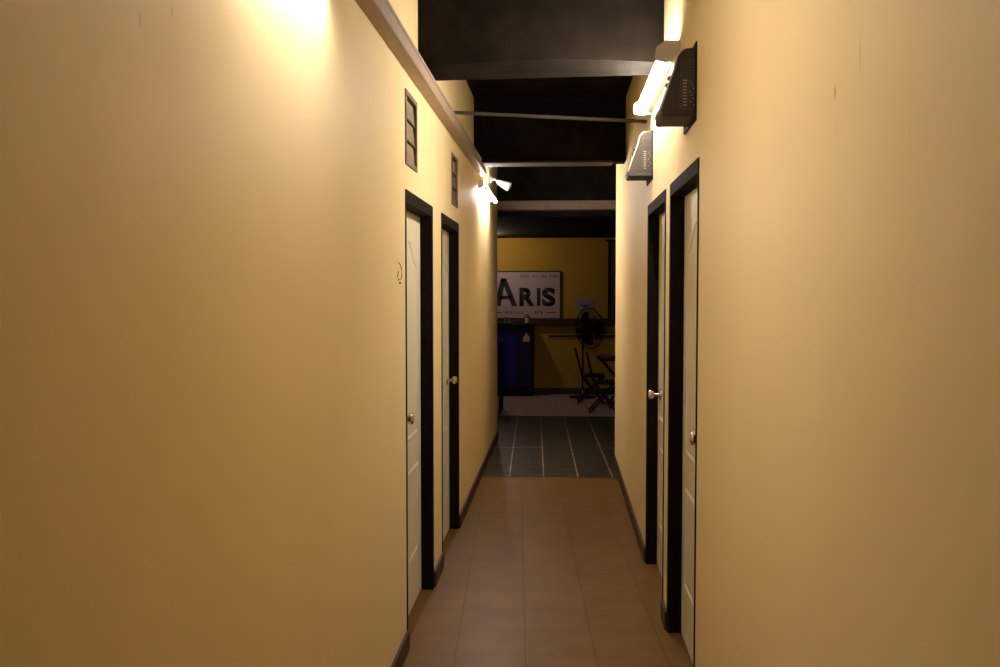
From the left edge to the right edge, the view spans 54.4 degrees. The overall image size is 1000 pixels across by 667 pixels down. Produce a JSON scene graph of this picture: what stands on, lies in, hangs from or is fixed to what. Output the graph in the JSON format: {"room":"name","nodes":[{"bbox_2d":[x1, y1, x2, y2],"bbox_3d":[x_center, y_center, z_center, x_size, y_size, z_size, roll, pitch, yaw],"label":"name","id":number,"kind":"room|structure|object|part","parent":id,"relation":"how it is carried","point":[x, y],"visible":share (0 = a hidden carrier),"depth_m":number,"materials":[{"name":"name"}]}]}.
{"room":"hallway","nodes":[
{"label":"hallway","id":0,"kind":"room"},
{"bbox_2d":[0,0,496,666],"bbox_3d":[-0.468,-0.140,4.185,0.120,3.050,12.300,0,3,4],"label":"wall","id":1,"kind":"structure","parent":0,"point":[203,327],"depth_m":1.89,"materials":[{"name":"beige paint"}]},
{"bbox_2d":[391,631,409,666],"bbox_3d":[-0.591,1.477,1.185,0.014,0.085,6.160,0,3,4],"label":"baseboard","id":2,"kind":"structure","parent":1,"relation":"attached to","point":[404,648],"depth_m":4.08,"materials":[{"name":"brown wood"}]},
{"bbox_2d":[405,88,417,172],"bbox_3d":[-0.431,-0.897,4.330,0.081,0.320,0.330,0,3,4],"label":"air vent","id":3,"kind":"object","parent":1,"relation":"in","point":[411,141],"visible":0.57,"depth_m":4.37,"materials":[{"name":"brown metal"}]},
{"bbox_2d":[405,189,433,630],"bbox_3d":[-0.431,0.361,4.661,0.127,2.007,0.894,0,3,4],"label":"door","id":4,"kind":"structure","parent":1,"relation":"in","point":[418,213],"depth_m":5.01,"materials":[{"name":"beige paint"}]},
{"bbox_3d":[-0.421,0.383,4.365,0.070,0.060,0.060,0,3,4],"label":"knob","id":5,"kind":"part","parent":4,"relation":"part of","materials":[{"name":"gold metal"}]},
{"bbox_2d":[356,0,486,175],"bbox_3d":[-0.443,-1.116,3.062,0.060,0.075,9.950,0,3,4],"label":"beam","id":6,"kind":"structure","parent":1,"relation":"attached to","point":[380,13],"depth_m":4.22,"materials":[{"name":"beige paint"}]},
{"bbox_2d":[434,552,443,586],"bbox_3d":[-0.335,1.294,5.333,0.014,0.085,0.380,0,3,4],"label":"baseboard","id":7,"kind":"structure","parent":1,"relation":"attached to","point":[439,567],"depth_m":5.30,"materials":[{"name":"brown wood"}]},
{"bbox_2d":[441,213,458,551],"bbox_3d":[-0.352,0.305,5.942,0.127,2.007,0.924,0,3,4],"label":"door","id":8,"kind":"structure","parent":1,"relation":"in","point":[449,227],"depth_m":6.33,"materials":[{"name":"beige paint"}]},
{"bbox_3d":[-0.308,0.297,6.205,0.070,0.060,0.060,0,3,4],"label":"knob","id":9,"kind":"part","parent":8,"relation":"part of","materials":[{"name":"gold metal"}]},
{"bbox_2d":[451,152,457,207],"bbox_3d":[-0.322,-0.958,6.105,0.081,0.315,0.330,0,3,4],"label":"air vent","id":10,"kind":"object","parent":1,"relation":"in","point":[454,161],"visible":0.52,"depth_m":6.16,"materials":[{"name":"brown metal"}]},
{"bbox_2d":[459,430,497,527],"bbox_3d":[-0.145,1.158,8.409,0.014,0.085,3.950,0,3,4],"label":"baseboard","id":11,"kind":"structure","parent":1,"relation":"attached to","point":[463,512],"depth_m":7.65,"materials":[{"name":"brown wood"}]},
{"bbox_2d":[478,180,496,202],"bbox_3d":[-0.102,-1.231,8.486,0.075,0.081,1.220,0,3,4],"label":"spotlight","id":12,"kind":"object","parent":1,"relation":"attached to","point":[483,188],"visible":1,"depth_m":8.16,"materials":[{"name":"white metal"}]},
{"bbox_2d":[490,177,510,190],"bbox_3d":[0.006,-1.418,9.204,0.201,0.139,0.086,0,3,4],"label":"spotlight","id":13,"kind":"object","parent":1,"relation":"attached to","point":[505,185],"visible":1,"depth_m":9.19,"materials":[{"name":"white metal"}]},
{"bbox_2d":[483,160,612,166],"bbox_3d":[0.371,-1.319,7.546,0.995,0.015,0.230,0,3,4],"label":"beam","id":14,"kind":"structure","parent":1,"relation":"attached to","point":[575,162],"depth_m":7.48,"materials":[{"name":"grey metal"}]},
{"bbox_2d":[474,97,625,164],"bbox_3d":[0.388,-1.570,7.564,1.176,0.490,0.220,0,3,1],"label":"ceiling","id":15,"kind":"structure","parent":1,"relation":"attached to","point":[496,138],"depth_m":7.45,"materials":[{"name":"black paint"}]},
{"bbox_2d":[482,476,617,478],"bbox_3d":[0.425,1.235,8.162,1.450,0.052,0.030,0,3,4],"label":"trim","id":16,"kind":"structure","parent":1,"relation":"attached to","point":[482,476],"depth_m":8.16,"materials":[{"name":"brown"}]},
{"bbox_2d":[454,111,646,122],"bbox_3d":[0.272,-1.269,5.694,1.166,0.088,0.020,0,3,4],"label":"rod","id":17,"kind":"object","parent":1,"relation":"attached to","point":[456,112],"visible":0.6,"depth_m":5.68,"materials":[{"name":"grey metal"}]},
{"bbox_2d":[497,164,615,200],"bbox_3d":[0.642,-1.673,10.336,8.000,0.530,0.160,0,3,4],"label":"ceiling","id":18,"kind":"structure","parent":1,"relation":"attached to","point":[540,183],"depth_m":10.26,"materials":[{"name":"black paint"}]},
{"bbox_2d":[497,200,615,211],"bbox_3d":[0.641,-1.357,10.331,7.800,0.100,0.200,0,3,4],"label":"steel beam","id":19,"kind":"structure","parent":18,"relation":"attached to","point":[566,205],"depth_m":10.25,"materials":[{"name":"grey metal"}]},
{"bbox_2d":[402,394,692,666],"bbox_3d":[0.393,1.338,6.428,8.000,0.100,16.750,0,3,4],"label":"floor","id":20,"kind":"structure","parent":0,"point":[537,572],"depth_m":5.50,"materials":[{"name":"brown tile"}]},
{"bbox_2d":[497,340,503,412],"bbox_3d":[-0.196,0.550,12.703,0.468,0.920,0.420,0,3,4],"label":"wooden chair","id":21,"kind":"object","parent":20,"relation":"on","point":[500,376],"visible":0.62,"depth_m":12.49,"materials":[{"name":"black wood"}]},
{"bbox_3d":[0.005,0.559,12.500,0.041,0.920,0.036,0,3,4],"label":"leg","id":22,"kind":"part","parent":21,"relation":"part of","materials":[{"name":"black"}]},
{"bbox_3d":[0.029,0.542,12.879,0.041,0.920,0.036,0,3,4],"label":"leg","id":23,"kind":"part","parent":21,"relation":"part of","materials":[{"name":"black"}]},
{"bbox_2d":[497,322,533,395],"bbox_3d":[-0.030,0.381,14.608,1.085,1.090,0.375,0,3,4],"label":"base cabinet","id":24,"kind":"object","parent":20,"relation":"on","point":[518,354],"visible":0.53,"depth_m":14.42,"materials":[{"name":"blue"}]},
{"bbox_3d":[0.075,0.381,14.431,0.295,0.785,0.009,0,3,4],"label":"door panel","id":25,"kind":"part","parent":24,"relation":"part of","materials":[{"name":"blue wood"}]},
{"bbox_3d":[0.338,0.382,14.415,0.228,0.785,0.009,0,3,4],"label":"door panel","id":26,"kind":"part","parent":24,"relation":"part of","materials":[{"name":"blue wood"}]},
{"bbox_2d":[523,334,529,341],"bbox_3d":[0.391,0.061,14.386,0.100,0.120,0.005,0,3,4],"label":"tag","id":27,"kind":"object","parent":24,"relation":"attached to","point":[526,338],"visible":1,"depth_m":14.38,"materials":[{"name":"brown"}]},
{"bbox_2d":[525,314,529,322],"bbox_3d":[0.406,-0.224,14.487,0.073,0.130,0.073,0,3,4],"label":"cup","id":28,"kind":"object","parent":24,"relation":"on","point":[527,317],"visible":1,"depth_m":14.46,"materials":[{"name":"beige plastic"}]},
{"bbox_2d":[497,415,614,416],"bbox_3d":[0.748,1.058,12.185,8.000,0.052,0.030,0,3,4],"label":"trim","id":29,"kind":"structure","parent":20,"relation":"on","point":[497,415],"depth_m":12.21,"materials":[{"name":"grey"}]},
{"bbox_2d":[569,308,603,398],"bbox_3d":[1.270,0.283,14.206,0.517,1.321,0.497,0,3,4],"label":"pedestal fan","id":30,"kind":"object","parent":20,"relation":"on","point":[584,329],"visible":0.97,"depth_m":14.14,"materials":[{"name":"black metal"}]},
{"bbox_3d":[1.243,-0.205,14.089,0.064,0.215,0.240,2,3,39],"label":"blade","id":31,"kind":"part","parent":30,"relation":"part of","materials":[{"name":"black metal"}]},
{"bbox_3d":[1.242,0.058,14.101,0.239,0.216,0.065,-2,3,-32],"label":"blade","id":32,"kind":"part","parent":30,"relation":"part of","materials":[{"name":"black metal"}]},
{"bbox_3d":[1.418,-0.080,14.252,0.219,0.272,0.049,-2,3,-43],"label":"blade","id":33,"kind":"part","parent":30,"relation":"part of","materials":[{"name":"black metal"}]},
{"bbox_2d":[574,348,604,403],"bbox_3d":[1.252,0.593,13.608,0.425,0.771,0.402,0,3,4],"label":"folding chair","id":34,"kind":"object","parent":20,"relation":"on","point":[586,375],"visible":0.93,"depth_m":13.44,"materials":[{"name":"black wood"}]},
{"bbox_3d":[1.092,0.414,13.419,0.128,0.396,0.022,0,3,4],"label":"post","id":35,"kind":"part","parent":34,"relation":"part of","materials":[{"name":"black wood"}]},
{"bbox_3d":[1.278,0.770,13.781,0.388,0.402,0.020,0,3,4],"label":"leg","id":36,"kind":"part","parent":34,"relation":"part of","materials":[{"name":"black wood"}]},
{"bbox_3d":[1.258,0.785,13.450,0.388,0.402,0.020,0,3,4],"label":"leg","id":37,"kind":"part","parent":34,"relation":"part of","materials":[{"name":"black wood"}]},
{"bbox_3d":[1.286,0.786,13.424,0.329,0.400,0.020,0,3,4],"label":"leg","id":38,"kind":"part","parent":34,"relation":"part of","materials":[{"name":"black wood"}]},
{"bbox_3d":[1.301,0.585,13.605,0.326,0.035,0.400,0,3,4],"label":"seat","id":39,"kind":"part","parent":34,"relation":"part of","materials":[{"name":"black wood"}]},
{"bbox_2d":[585,352,614,412],"bbox_3d":[1.320,0.637,12.603,0.425,0.771,0.402,0,3,4],"label":"folding chair","id":40,"kind":"object","parent":20,"relation":"on","point":[602,381],"visible":0.82,"depth_m":12.43,"materials":[{"name":"black wood"}]},
{"bbox_3d":[1.160,0.458,12.414,0.128,0.396,0.022,0,3,4],"label":"post","id":41,"kind":"part","parent":40,"relation":"part of","materials":[{"name":"black wood"}]},
{"bbox_3d":[1.347,0.815,12.776,0.388,0.402,0.020,0,3,4],"label":"leg","id":42,"kind":"part","parent":40,"relation":"part of","materials":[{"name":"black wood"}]},
{"bbox_3d":[1.326,0.830,12.444,0.388,0.402,0.020,0,3,4],"label":"leg","id":43,"kind":"part","parent":40,"relation":"part of","materials":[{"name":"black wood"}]},
{"bbox_3d":[1.355,0.831,12.419,0.329,0.400,0.020,0,3,4],"label":"leg","id":44,"kind":"part","parent":40,"relation":"part of","materials":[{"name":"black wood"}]},
{"bbox_3d":[1.369,0.629,12.600,0.326,0.035,0.400,0,3,4],"label":"seat","id":45,"kind":"part","parent":40,"relation":"part of","materials":[{"name":"black wood"}]},
{"bbox_2d":[596,356,614,408],"bbox_3d":[1.653,0.660,13.105,0.690,0.685,0.560,0,3,4],"label":"folding table","id":46,"kind":"object","parent":20,"relation":"on","point":[599,358],"visible":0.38,"depth_m":12.85,"materials":[{"name":"black wood"}]},
{"bbox_2d":[600,352,611,357],"bbox_3d":[1.422,0.283,13.042,0.145,0.075,0.120,0,3,4],"label":"packet","id":47,"kind":"object","parent":46,"relation":"on","point":[602,354],"visible":1,"depth_m":12.98,"materials":[{"name":"red paper"}]},
{"bbox_3d":[1.622,0.684,12.857,0.564,0.660,0.022,0,3,4],"label":"leg","id":48,"kind":"part","parent":46,"relation":"part of","materials":[{"name":"black wood"}]},
{"bbox_2d":[466,75,632,96],"bbox_3d":[0.124,-1.676,3.283,1.405,0.100,10.710,0,3,4],"label":"ceiling","id":49,"kind":"structure","parent":0,"point":[593,86],"depth_m":7.09,"materials":[{"name":"black paint"}]},
{"bbox_2d":[497,238,615,387],"bbox_3d":[0.912,-0.382,14.779,8.000,2.600,0.120,0,3,4],"label":"wall","id":50,"kind":"structure","parent":0,"point":[582,263],"depth_m":14.71,"materials":[{"name":"yellow paint"}]},
{"bbox_2d":[497,271,560,318],"bbox_3d":[0.258,-0.584,14.733,1.322,0.724,0.036,0,3,4],"label":"wall sign","id":51,"kind":"object","parent":50,"relation":"attached to","point":[537,294],"visible":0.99,"depth_m":14.71,"materials":[{"name":"white"}]},
{"bbox_2d":[533,388,614,393],"bbox_3d":[0.908,0.875,14.768,8.000,0.090,0.016,0,3,4],"label":"baseboard","id":52,"kind":"structure","parent":50,"relation":"attached to","point":[535,390],"depth_m":14.76,"materials":[{"name":"brown tile"}]},
{"bbox_2d":[534,318,614,325],"bbox_3d":[1.163,-0.174,14.668,1.285,0.103,0.090,0,3,4],"label":"wall ledge","id":53,"kind":"object","parent":50,"relation":"attached to","point":[563,321],"visible":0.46,"depth_m":14.64,"materials":[{"name":"brown wood"}]},
{"bbox_2d":[549,335,614,336],"bbox_3d":[1.920,0.039,14.655,2.370,0.028,0.028,0,3,4],"label":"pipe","id":54,"kind":"object","parent":50,"relation":"attached to","point":[549,335],"visible":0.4,"depth_m":14.69,"materials":[{"name":"brown metal"}]},
{"bbox_2d":[576,298,593,310],"bbox_3d":[1.283,-0.439,14.688,0.279,0.189,0.012,0,3,4],"label":"note","id":55,"kind":"object","parent":50,"relation":"attached to","point":[581,303],"visible":0.91,"depth_m":14.68,"materials":[{"name":"grey paper"}]},
{"bbox_2d":[497,211,615,237],"bbox_3d":[0.778,-1.392,12.552,8.000,0.085,4.250,0,3,4],"label":"ceiling","id":56,"kind":"structure","parent":0,"point":[517,224],"depth_m":11.71,"materials":[{"name":"black paint"}]},
{"bbox_2d":[606,240,615,320],"bbox_3d":[2.088,-0.792,14.491,1.020,1.204,0.062,0,3,4],"label":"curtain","id":57,"kind":"object","parent":56,"relation":"hanging from","point":[611,243],"visible":0.18,"depth_m":14.51,"materials":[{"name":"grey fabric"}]},
{"bbox_2d":[615,0,999,666],"bbox_3d":[0.769,-0.104,3.373,0.120,3.050,10.830,0,3,4],"label":"wall","id":58,"kind":"structure","parent":0,"point":[848,496],"depth_m":1.74,"materials":[{"name":"beige paint"}]},
{"bbox_2d":[418,0,663,80],"bbox_3d":[0.216,-1.473,4.773,1.257,0.438,0.293,0,3,-9],"label":"ceiling","id":59,"kind":"structure","parent":58,"relation":"attached to","point":[458,39],"depth_m":4.64,"materials":[{"name":"black paint"}]},
{"bbox_2d":[613,454,644,561],"bbox_3d":[0.938,1.210,7.231,0.014,0.085,3.230,0,3,4],"label":"baseboard","id":60,"kind":"structure","parent":58,"relation":"attached to","point":[635,525],"depth_m":6.68,"materials":[{"name":"brown wood"}]},
{"bbox_2d":[625,129,652,185],"bbox_3d":[0.810,-0.976,5.428,0.216,0.268,0.340,0,3,4],"label":"ventilation unit","id":61,"kind":"object","parent":58,"relation":"attached to","point":[640,168],"visible":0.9,"depth_m":5.27,"materials":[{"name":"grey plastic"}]},
{"bbox_2d":[641,136,651,170],"bbox_3d":[0.794,-0.973,5.269,0.060,0.188,0.004,0,3,4],"label":"grille","id":62,"kind":"object","parent":61,"relation":"attached to","point":[646,141],"depth_m":5.27,"materials":[{"name":"black metal"}]},
{"bbox_3d":[0.875,-0.976,5.424,0.086,0.268,0.340,0,3,4],"label":"wall frame","id":63,"kind":"part","parent":61,"relation":"part of","materials":[{"name":"black metal"}]},
{"bbox_2d":[645,189,665,598],"bbox_3d":[0.867,0.319,5.108,0.127,2.052,0.939,0,3,4],"label":"door","id":64,"kind":"structure","parent":58,"relation":"in","point":[656,226],"depth_m":5.51,"materials":[{"name":"beige paint"}]},
{"bbox_3d":[0.855,0.338,5.378,0.070,0.060,0.060,0,3,4],"label":"knob","id":65,"kind":"part","parent":64,"relation":"part of","materials":[{"name":"gold metal"}]},
{"bbox_2d":[633,40,679,115],"bbox_3d":[0.742,-1.212,4.704,0.104,0.092,1.260,0,3,4],"label":"fluorescent light","id":66,"kind":"object","parent":58,"relation":"attached to","point":[667,51],"visible":0.94,"depth_m":4.51,"materials":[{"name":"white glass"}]},
{"bbox_2d":[660,599,666,629],"bbox_3d":[0.775,1.326,4.594,0.014,0.085,0.190,0,3,4],"label":"baseboard","id":67,"kind":"structure","parent":58,"relation":"attached to","point":[663,611],"depth_m":4.55,"materials":[{"name":"brown wood"}]},
{"bbox_2d":[654,41,696,134],"bbox_3d":[0.706,-0.936,3.741,0.216,0.287,0.340,0,3,4],"label":"ventilation unit","id":68,"kind":"object","parent":58,"relation":"attached to","point":[677,107],"visible":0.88,"depth_m":3.59,"materials":[{"name":"brown plastic"}]},
{"bbox_2d":[679,58,694,109],"bbox_3d":[0.690,-0.920,3.583,0.060,0.188,0.004,0,3,4],"label":"grille","id":69,"kind":"object","parent":68,"relation":"attached to","point":[686,65],"depth_m":3.58,"materials":[{"name":"black metal"}]},
{"bbox_3d":[0.771,-0.936,3.737,0.086,0.287,0.340,0,3,4],"label":"wall frame","id":70,"kind":"part","parent":68,"relation":"part of","materials":[{"name":"black metal"}]},
{"bbox_2d":[666,157,699,666],"bbox_3d":[0.798,0.368,3.998,0.127,2.052,0.914,0,3,4],"label":"door","id":71,"kind":"structure","parent":58,"relation":"in","point":[684,190],"depth_m":4.37,"materials":[{"name":"beige paint"}]},
{"bbox_3d":[0.748,0.395,3.647,0.070,0.060,0.060,0,3,4],"label":"knob","id":72,"kind":"part","parent":71,"relation":"part of","materials":[{"name":"gold metal"}]}
]}

